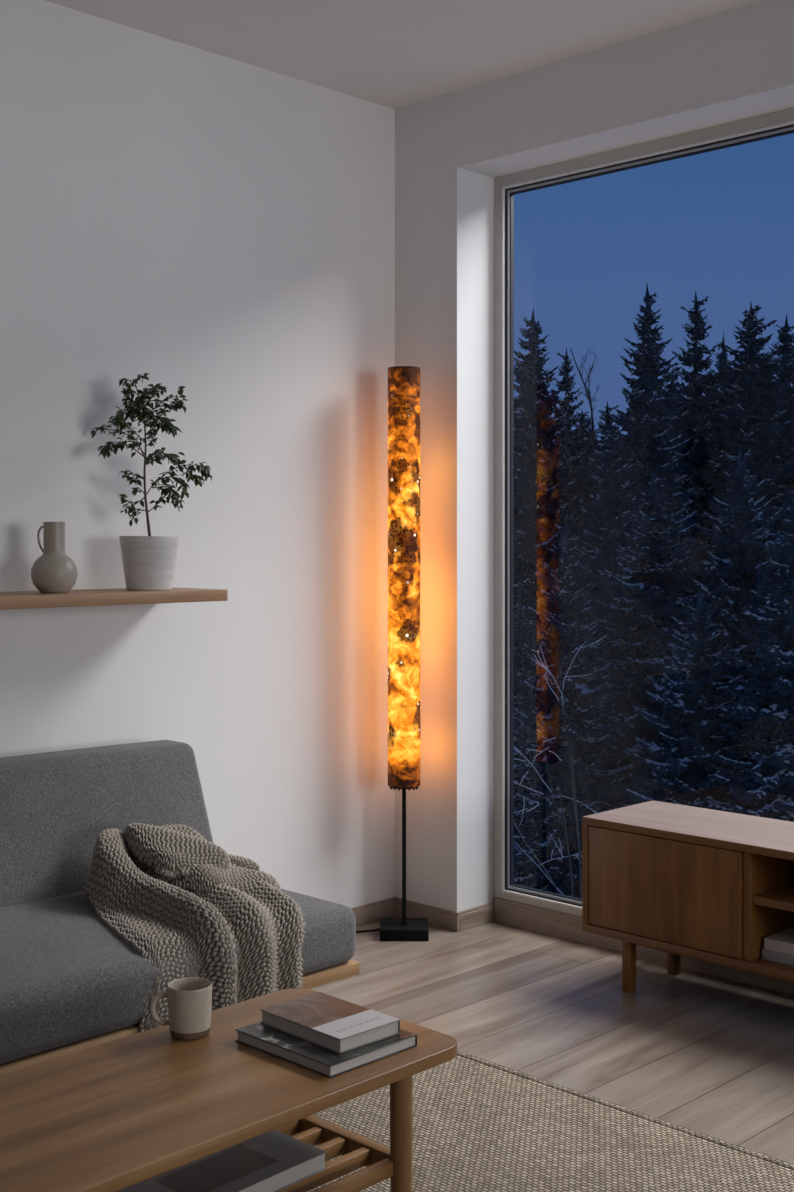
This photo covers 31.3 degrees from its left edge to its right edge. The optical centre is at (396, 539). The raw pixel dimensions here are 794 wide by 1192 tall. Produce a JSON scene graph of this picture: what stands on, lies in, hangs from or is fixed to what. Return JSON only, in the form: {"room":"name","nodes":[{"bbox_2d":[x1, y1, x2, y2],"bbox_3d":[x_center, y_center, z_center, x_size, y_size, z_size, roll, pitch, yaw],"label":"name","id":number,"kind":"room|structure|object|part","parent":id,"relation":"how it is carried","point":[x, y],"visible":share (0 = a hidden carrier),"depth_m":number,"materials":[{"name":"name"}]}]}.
{"room":"living room","nodes":[
{"label":"living room","id":0,"kind":"room"},
{"bbox_2d":[0,0,394,907],"bbox_3d":[-1.713,-0.090,3.003,0.250,2.600,5.074,0,0,44],"label":"wall","id":1,"kind":"structure","parent":0,"point":[220,228],"depth_m":4.05,"materials":[{"name":"paint"}]},
{"bbox_2d":[0,587,227,609],"bbox_3d":[-0.959,0.145,3.391,0.284,0.030,1.182,0,0,44],"label":"wall shelf","id":2,"kind":"object","parent":1,"relation":"attached to","point":[115,596],"visible":0.82,"depth_m":3.47,"materials":[{"name":"brown wood"}]},
{"bbox_2d":[31,522,77,592],"bbox_3d":[-0.843,0.043,3.478,0.112,0.174,0.112,0,0,0],"label":"jug","id":3,"kind":"object","parent":2,"relation":"on","point":[53,571],"visible":1,"depth_m":3.45,"materials":[{"name":"beige ceramic"}]},
{"bbox_3d":[-0.875,-0.002,3.478,0.018,0.067,0.005,0,0,0],"label":"handle","id":4,"kind":"part","parent":3,"relation":"part of","materials":[{"name":"beige ceramic"}]},
{"bbox_2d":[91,373,211,590],"bbox_3d":[-0.640,-0.152,3.673,0.326,0.564,0.156,0,0,0],"label":"potted plant","id":5,"kind":"object","parent":2,"relation":"on","point":[149,561],"visible":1,"depth_m":3.64,"materials":[{"name":"green plant"}]},
{"bbox_3d":[-0.643,0.060,3.675,0.153,0.140,0.153,0,0,0],"label":"pot","id":6,"kind":"part","parent":5,"relation":"part of","materials":[{"name":"white ceramic"}]},
{"bbox_3d":[-0.635,-0.215,3.670,0.304,0.432,0.101,0,0,0],"label":"stem","id":7,"kind":"part","parent":5,"relation":"part of","materials":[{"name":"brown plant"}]},
{"bbox_2d":[350,897,396,926],"bbox_3d":[-1.609,1.181,2.920,0.014,0.058,4.600,0,0,44],"label":"baseboard","id":8,"kind":"structure","parent":1,"relation":"attached to","point":[371,912],"depth_m":4.49,"materials":[{"name":"brown wood"}]},
{"bbox_2d":[44,0,760,108],"bbox_3d":[0.057,-1.465,1.273,5.200,0.150,5.074,0,0,44],"label":"ceiling","id":9,"kind":"structure","parent":0,"point":[394,54],"depth_m":3.88,"materials":[{"name":"paint"}]},
{"bbox_2d":[310,916,793,1163],"bbox_3d":[0.057,1.270,1.273,5.200,0.120,5.074,0,0,44],"label":"floor","id":10,"kind":"structure","parent":0,"point":[707,1054],"depth_m":3.56,"materials":[{"name":"brown wood"}]},
{"bbox_2d":[0,740,359,1073],"bbox_3d":[-1.074,0.869,2.806,0.820,0.681,2.085,0,0,44],"label":"sofa","id":11,"kind":"object","parent":10,"relation":"on","point":[69,983],"visible":0.58,"depth_m":3.22,"materials":[{"name":"grey fabric"}]},
{"bbox_2d":[0,740,212,907],"bbox_3d":[-1.259,0.707,2.987,0.239,0.357,2.085,0,0,44],"label":"cushion","id":12,"kind":"object","parent":11,"relation":"on","point":[55,806],"depth_m":3.42,"materials":[{"name":"grey fabric"}]},
{"bbox_2d":[0,888,355,1063],"bbox_3d":[-1.074,0.903,2.781,0.785,0.142,2.050,0,0,44],"label":"seat cushion","id":13,"kind":"object","parent":11,"relation":"on","point":[69,983],"depth_m":2.81,"materials":[{"name":"grey fabric"}]},
{"bbox_3d":[-1.090,0.981,2.795,0.812,0.029,2.046,0,0,44],"label":"frame","id":14,"kind":"part","parent":11,"relation":"part of","materials":[{"name":"brown wood"}]},
{"bbox_2d":[83,822,305,1032],"bbox_3d":[-0.476,0.878,3.171,0.597,0.420,0.612,0,0,44],"label":"blanket","id":15,"kind":"object","parent":11,"relation":"on","point":[168,892],"visible":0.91,"depth_m":3.07,"materials":[{"name":"fabric"}]},
{"bbox_2d":[356,366,428,940],"bbox_3d":[-0.113,0.341,4.335,0.416,1.736,0.140,0,0,0],"label":"floor lamp","id":16,"kind":"object","parent":10,"relation":"on","point":[403,381],"visible":0.96,"depth_m":4.29,"materials":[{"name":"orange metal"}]},
{"bbox_3d":[-0.190,1.202,4.332,0.282,0.015,0.042,0,0,-17],"label":"cord","id":17,"kind":"part","parent":16,"relation":"part of","materials":[{"name":"black plastic"}]},
{"bbox_3d":[0.022,0.112,4.335,0.100,1.278,0.100,0,0,0],"label":"lamp shade","id":18,"kind":"part","parent":16,"relation":"part of","materials":[{"name":"brown"}]},
{"bbox_2d":[308,1050,793,1191],"bbox_3d":[0.059,1.204,1.440,2.530,0.010,2.815,0,0,44],"label":"rug","id":19,"kind":"object","parent":10,"relation":"on","point":[480,1125],"visible":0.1,"depth_m":2.82,"materials":[{"name":"fabric"}]},
{"bbox_2d":[0,988,456,1191],"bbox_3d":[-0.470,1.004,1.984,0.416,0.390,1.252,0,0,44],"label":"coffee table","id":20,"kind":"object","parent":19,"relation":"on","point":[121,1113],"visible":0.74,"depth_m":2.09,"materials":[{"name":"brown wood"}]},
{"bbox_2d":[150,977,211,1039],"bbox_3d":[-0.347,0.768,2.313,0.092,0.082,0.073,0,0,-40],"label":"mug","id":21,"kind":"object","parent":20,"relation":"on","point":[189,998],"visible":1,"depth_m":2.29,"materials":[{"name":"ceramic"}]},
{"bbox_3d":[-0.387,0.766,2.313,0.034,0.055,0.009,0,0,-10],"label":"handle","id":22,"kind":"part","parent":21,"relation":"part of","materials":[{"name":"ceramic"}]},
{"bbox_2d":[116,1130,326,1191],"bbox_3d":[-0.271,0.987,2.189,0.150,0.028,0.310,0,0,43],"label":"book","id":23,"kind":"object","parent":20,"relation":"on","point":[271,1161],"visible":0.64,"depth_m":2.20,"materials":[{"name":"grey paper"}]},
{"bbox_2d":[155,1144,278,1191],"bbox_3d":[-0.277,0.973,2.184,0.088,0.001,0.175,0,0,43],"label":"print","id":24,"kind":"object","parent":23,"relation":"on","point":[220,1171],"depth_m":2.18},
{"bbox_2d":[235,1021,416,1077],"bbox_3d":[-0.115,0.800,2.275,0.226,0.019,0.190,0,0,44],"label":"book","id":25,"kind":"object","parent":20,"relation":"on","point":[269,1040],"visible":0.59,"depth_m":2.21,"materials":[{"name":"grey paper"}]},
{"bbox_2d":[260,992,399,1053],"bbox_3d":[-0.110,0.779,2.291,0.130,0.023,0.196,0,0,-45],"label":"book","id":26,"kind":"object","parent":25,"relation":"on","point":[321,1019],"visible":1,"depth_m":2.26,"materials":[{"name":"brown paper"}]},
{"bbox_2d":[261,992,369,1027],"bbox_3d":[-0.133,0.768,2.315,0.128,0.001,0.127,0,0,-45],"label":"print","id":27,"kind":"object","parent":26,"relation":"on","point":[318,1009],"depth_m":2.30},
{"bbox_3d":[-0.083,1.016,2.380,0.252,0.036,0.022,0,0,44],"label":"cross rail","id":28,"kind":"part","parent":20,"relation":"part of","materials":[{"name":"brown wood"}]},
{"bbox_3d":[0.007,1.015,2.292,0.037,0.368,0.037,0,0,44],"label":"leg","id":29,"kind":"part","parent":20,"relation":"part of","materials":[{"name":"brown wood"}]},
{"bbox_2d":[582,800,793,992],"bbox_3d":[1.266,0.982,3.353,1.798,0.455,0.338,0,0,44],"label":"media console","id":30,"kind":"object","parent":10,"relation":"on","point":[703,884],"visible":0.99,"depth_m":3.66,"materials":[{"name":"brown wood"}]},
{"bbox_3d":[0.630,0.910,3.975,0.018,0.271,0.338,0,0,44],"label":"panel","id":31,"kind":"part","parent":30,"relation":"part of","materials":[{"name":"brown wood"}]},
{"bbox_3d":[0.623,1.139,3.794,0.028,0.142,0.030,0,0,44],"label":"leg","id":32,"kind":"part","parent":30,"relation":"part of","materials":[{"name":"brown wood"}]},
{"bbox_3d":[0.694,0.910,3.690,0.466,0.265,0.018,0,0,44],"label":"door","id":33,"kind":"part","parent":30,"relation":"part of","materials":[{"name":"brown wood"}]},
{"bbox_3d":[0.773,1.139,3.948,0.028,0.142,0.030,0,0,44],"label":"leg","id":34,"kind":"part","parent":30,"relation":"part of","materials":[{"name":"brown wood"}]},
{"bbox_3d":[1.266,1.057,3.353,1.798,0.022,0.338,0,0,44],"label":"panel","id":35,"kind":"part","parent":30,"relation":"part of","materials":[{"name":"brown wood"}]},
{"bbox_3d":[1.267,0.765,3.354,1.798,0.020,0.336,0,0,44],"label":"panel","id":36,"kind":"part","parent":30,"relation":"part of","materials":[{"name":"brown wood"}]},
{"bbox_3d":[1.251,1.081,3.337,1.568,0.029,0.145,0,0,44],"label":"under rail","id":37,"kind":"part","parent":30,"relation":"part of","materials":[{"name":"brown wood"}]},
{"bbox_2d":[752,881,793,911],"bbox_3d":[1.269,0.893,3.356,0.776,0.021,0.314,0,0,44],"label":"shelf","id":38,"kind":"object","parent":30,"relation":"attached to","point":[773,894],"depth_m":3.52,"materials":[{"name":"brown wood"}]},
{"bbox_2d":[762,948,793,965],"bbox_3d":[1.066,1.034,3.522,0.240,0.024,0.200,0,0,44],"label":"book","id":39,"kind":"object","parent":30,"relation":"on","point":[770,955],"visible":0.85,"depth_m":3.50,"materials":[{"name":"grey paper"}]},
{"bbox_2d":[764,926,793,955],"bbox_3d":[1.067,1.007,3.520,0.235,0.028,0.190,0,0,44],"label":"book","id":40,"kind":"object","parent":39,"relation":"on","point":[782,941],"visible":1,"depth_m":3.52,"materials":[{"name":"grey paper"}]},
{"bbox_2d":[395,0,793,911],"bbox_3d":[1.842,-0.090,2.920,4.950,2.600,0.224,0,0,44],"label":"wall","id":41,"kind":"structure","parent":0,"point":[736,64],"depth_m":4.42,"materials":[{"name":"paint"}]},
{"bbox_2d":[395,898,459,931],"bbox_3d":[0.095,1.181,4.461,0.269,0.058,0.014,0,0,44],"label":"baseboard","id":42,"kind":"structure","parent":41,"relation":"attached to","point":[437,917],"depth_m":4.44,"materials":[{"name":"brown wood"}]},
{"bbox_2d":[459,902,493,930],"bbox_3d":[0.252,1.181,4.439,0.014,0.058,0.174,0,0,44],"label":"trim","id":43,"kind":"structure","parent":41,"relation":"attached to","point":[482,914],"depth_m":4.43,"materials":[{"name":"brown wood"}]},
{"bbox_2d":[494,897,581,917],"bbox_3d":[1.570,1.173,3.308,3.481,0.074,0.050,0,0,44],"label":"trim","id":44,"kind":"structure","parent":41,"relation":"attached to","point":[494,897],"depth_m":4.39,"materials":[{"name":"brown wood"}]},
{"bbox_2d":[494,108,793,916],"bbox_3d":[1.570,-0.009,3.308,3.481,2.289,0.057,0,0,44],"label":"window","id":45,"kind":"structure","parent":41,"relation":"in","point":[779,123],"depth_m":4.48,"materials":[{"name":"glass"},{"name":"painted wood"}]},
{"bbox_2d":[494,898,793,994],"bbox_3d":[1.552,1.174,3.280,3.467,0.072,0.014,0,0,44],"label":"trim","id":46,"kind":"structure","parent":41,"relation":"attached to","point":[565,926],"depth_m":4.24,"materials":[{"name":"brown wood"}]},
{"label":"outside","id":47,"kind":"structure","parent":0,"visible":0},
{"bbox_3d":[12.030,8.213,52.653,100.000,5.052,84.400,0,0,44],"label":"ground","id":48,"kind":"structure","parent":47,"visible":0},
{"bbox_2d":[514,601,553,888],"bbox_3d":[2.014,3.792,22.059,2.524,5.718,2.446,0,0,-17],"label":"spruce tree","id":49,"kind":"object","parent":48,"relation":"on","point":[523,669],"visible":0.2,"depth_m":21.84,"materials":[{"name":"green plant"}]},
{"bbox_2d":[537,412,571,504],"bbox_3d":[4.327,1.866,42.089,4.289,12.043,4.576,0,0,-34],"label":"spruce tree","id":50,"kind":"object","parent":48,"relation":"on","point":[546,413],"visible":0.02,"depth_m":41.77,"materials":[{"name":"green plant"}]},
{"bbox_2d":[514,733,596,896],"bbox_3d":[1.514,4.181,14.275,1.191,4.882,2.999,0,0,-8],"label":"bare sapling","id":51,"kind":"object","parent":48,"relation":"on","point":[560,795],"visible":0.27,"depth_m":14.06,"materials":[{"name":"grey plant"}]},
{"bbox_2d":[514,307,598,773],"bbox_3d":[2.750,1.275,28.930,3.969,12.101,4.074,0,0,-14],"label":"spruce tree","id":52,"kind":"object","parent":48,"relation":"on","point":[534,485],"visible":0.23,"depth_m":28.70,"materials":[{"name":"green plant"}]},
{"bbox_2d":[514,635,606,898],"bbox_3d":[1.777,3.663,12.565,2.409,5.577,1.766,0,0,23],"label":"bare sapling","id":53,"kind":"object","parent":48,"relation":"on","point":[546,668],"visible":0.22,"depth_m":12.94,"materials":[{"name":"plant"}]},
{"bbox_2d":[543,346,596,772],"bbox_3d":[3.665,1.504,30.963,2.438,11.508,2.302,0,0,21],"label":"spruce tree","id":54,"kind":"object","parent":48,"relation":"on","point":[574,484],"visible":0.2,"depth_m":30.88,"materials":[{"name":"green plant"}]},
{"bbox_2d":[558,431,604,668],"bbox_3d":[4.954,2.257,36.065,4.145,10.111,4.255,0,0,7],"label":"spruce tree","id":55,"kind":"object","parent":48,"relation":"on","point":[589,447],"visible":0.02,"depth_m":35.82,"materials":[{"name":"green plant"}]},
{"bbox_2d":[514,522,650,897],"bbox_3d":[2.567,3.204,19.916,3.783,6.974,3.272,0,0,-12],"label":"spruce tree","id":56,"kind":"object","parent":48,"relation":"on","point":[565,640],"visible":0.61,"depth_m":19.77,"materials":[{"name":"green plant"}]},
{"bbox_2d":[570,411,601,563],"bbox_3d":[6.000,1.953,44.021,6.084,12.114,5.351,0,0,7],"label":"spruce tree","id":57,"kind":"object","parent":48,"relation":"on","point":[584,435],"visible":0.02,"depth_m":43.86,"materials":[{"name":"green plant"}]},
{"bbox_2d":[570,346,603,587],"bbox_3d":[5.014,1.279,34.663,2.313,11.941,3.979,0,0,-11],"label":"bare tree","id":58,"kind":"object","parent":48,"relation":"on","point":[588,392],"visible":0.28,"depth_m":34.36,"materials":[{"name":"brown plant"}]},
{"bbox_2d":[585,401,620,465],"bbox_3d":[6.488,1.868,43.049,4.054,12.245,3.828,0,0,34],"label":"spruce tree","id":59,"kind":"object","parent":48,"relation":"on","point":[607,415],"visible":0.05,"depth_m":42.95,"materials":[{"name":"green plant"}]},
{"bbox_2d":[572,420,645,806],"bbox_3d":[4.234,2.418,27.035,3.814,9.492,3.354,0,0,-2],"label":"spruce tree","id":60,"kind":"object","parent":48,"relation":"on","point":[603,534],"visible":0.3,"depth_m":26.81,"materials":[{"name":"green plant"}]},
{"bbox_2d":[607,389,637,480],"bbox_3d":[6.668,1.637,39.981,5.066,12.038,4.935,0,0,-41],"label":"spruce tree","id":61,"kind":"object","parent":48,"relation":"on","point":[630,412],"visible":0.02,"depth_m":39.86,"materials":[{"name":"green plant"}]},
{"bbox_2d":[580,284,708,753],"bbox_3d":[5.048,1.058,29.010,4.064,12.732,3.809,0,0,8],"label":"spruce tree","id":62,"kind":"object","parent":48,"relation":"on","point":[646,435],"visible":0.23,"depth_m":28.78,"materials":[{"name":"green plant"}]},
{"bbox_2d":[588,471,719,810],"bbox_3d":[3.757,2.835,20.834,3.810,7.747,3.933,0,0,37],"label":"spruce tree","id":63,"kind":"object","parent":48,"relation":"on","point":[653,595],"visible":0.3,"depth_m":20.78,"materials":[{"name":"green plant"}]},
{"bbox_2d":[662,367,679,436],"bbox_3d":[8.181,1.346,42.120,4.659,13.081,4.971,0,0,12],"label":"spruce tree","id":64,"kind":"object","parent":48,"relation":"on","point":[671,386],"visible":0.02,"depth_m":41.90,"materials":[{"name":"green plant"}]},
{"bbox_2d":[604,591,761,810],"bbox_3d":[3.539,3.627,16.828,3.124,6.053,3.611,0,0,-6],"label":"spruce tree","id":65,"kind":"object","parent":48,"relation":"on","point":[696,709],"visible":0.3,"depth_m":16.86,"materials":[{"name":"green plant"}]},
{"bbox_2d":[666,411,705,527],"bbox_3d":[8.037,1.855,38.868,5.048,11.428,5.739,0,0,-37],"label":"spruce tree","id":66,"kind":"object","parent":48,"relation":"on","point":[678,462],"visible":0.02,"depth_m":38.79,"materials":[{"name":"green plant"}]},
{"bbox_2d":[662,290,729,631],"bbox_3d":[6.641,0.929,30.983,3.044,12.813,3.224,0,0,-9],"label":"spruce tree","id":67,"kind":"object","parent":48,"relation":"on","point":[701,408],"visible":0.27,"depth_m":30.78,"materials":[{"name":"green plant"}]},
{"bbox_2d":[633,445,792,809],"bbox_3d":[4.315,2.784,18.229,4.331,7.985,3.746,0,0,36],"label":"spruce tree","id":68,"kind":"object","parent":48,"relation":"on","point":[735,576],"visible":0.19,"depth_m":17.83,"materials":[{"name":"green plant"}]},
{"bbox_2d":[704,333,734,581],"bbox_3d":[7.590,1.255,33.072,2.794,12.259,2.981,0,0,-7],"label":"spruce tree","id":69,"kind":"object","parent":48,"relation":"on","point":[723,355],"visible":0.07,"depth_m":32.93,"materials":[{"name":"green plant"}]},
{"bbox_2d":[684,303,793,673],"bbox_3d":[7.572,1.150,30.201,5.070,12.478,5.765,0,0,25],"label":"spruce tree","id":70,"kind":"object","parent":48,"relation":"on","point":[755,406],"visible":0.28,"depth_m":29.72,"materials":[{"name":"green plant"}]},
{"bbox_2d":[696,495,793,821],"bbox_3d":[4.725,3.054,16.004,3.625,7.465,3.512,0,0,12],"label":"spruce tree","id":71,"kind":"object","parent":48,"relation":"on","point":[773,786],"visible":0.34,"depth_m":15.90,"materials":[{"name":"green plant"}]},
{"bbox_2d":[760,350,777,379],"bbox_3d":[11.114,1.228,42.074,5.219,13.735,4.892,0,0,-32],"label":"spruce tree","id":72,"kind":"object","parent":48,"relation":"on","point":[771,376],"visible":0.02,"depth_m":41.94,"materials":[{"name":"green plant"}]},
{"bbox_2d":[763,314,793,635],"bbox_3d":[8.449,1.181,31.012,4.144,12.309,4.037,0,0,-19],"label":"spruce tree","id":73,"kind":"object","parent":48,"relation":"on","point":[786,339],"visible":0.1,"depth_m":30.81,"materials":[{"name":"green plant"}]}
]}

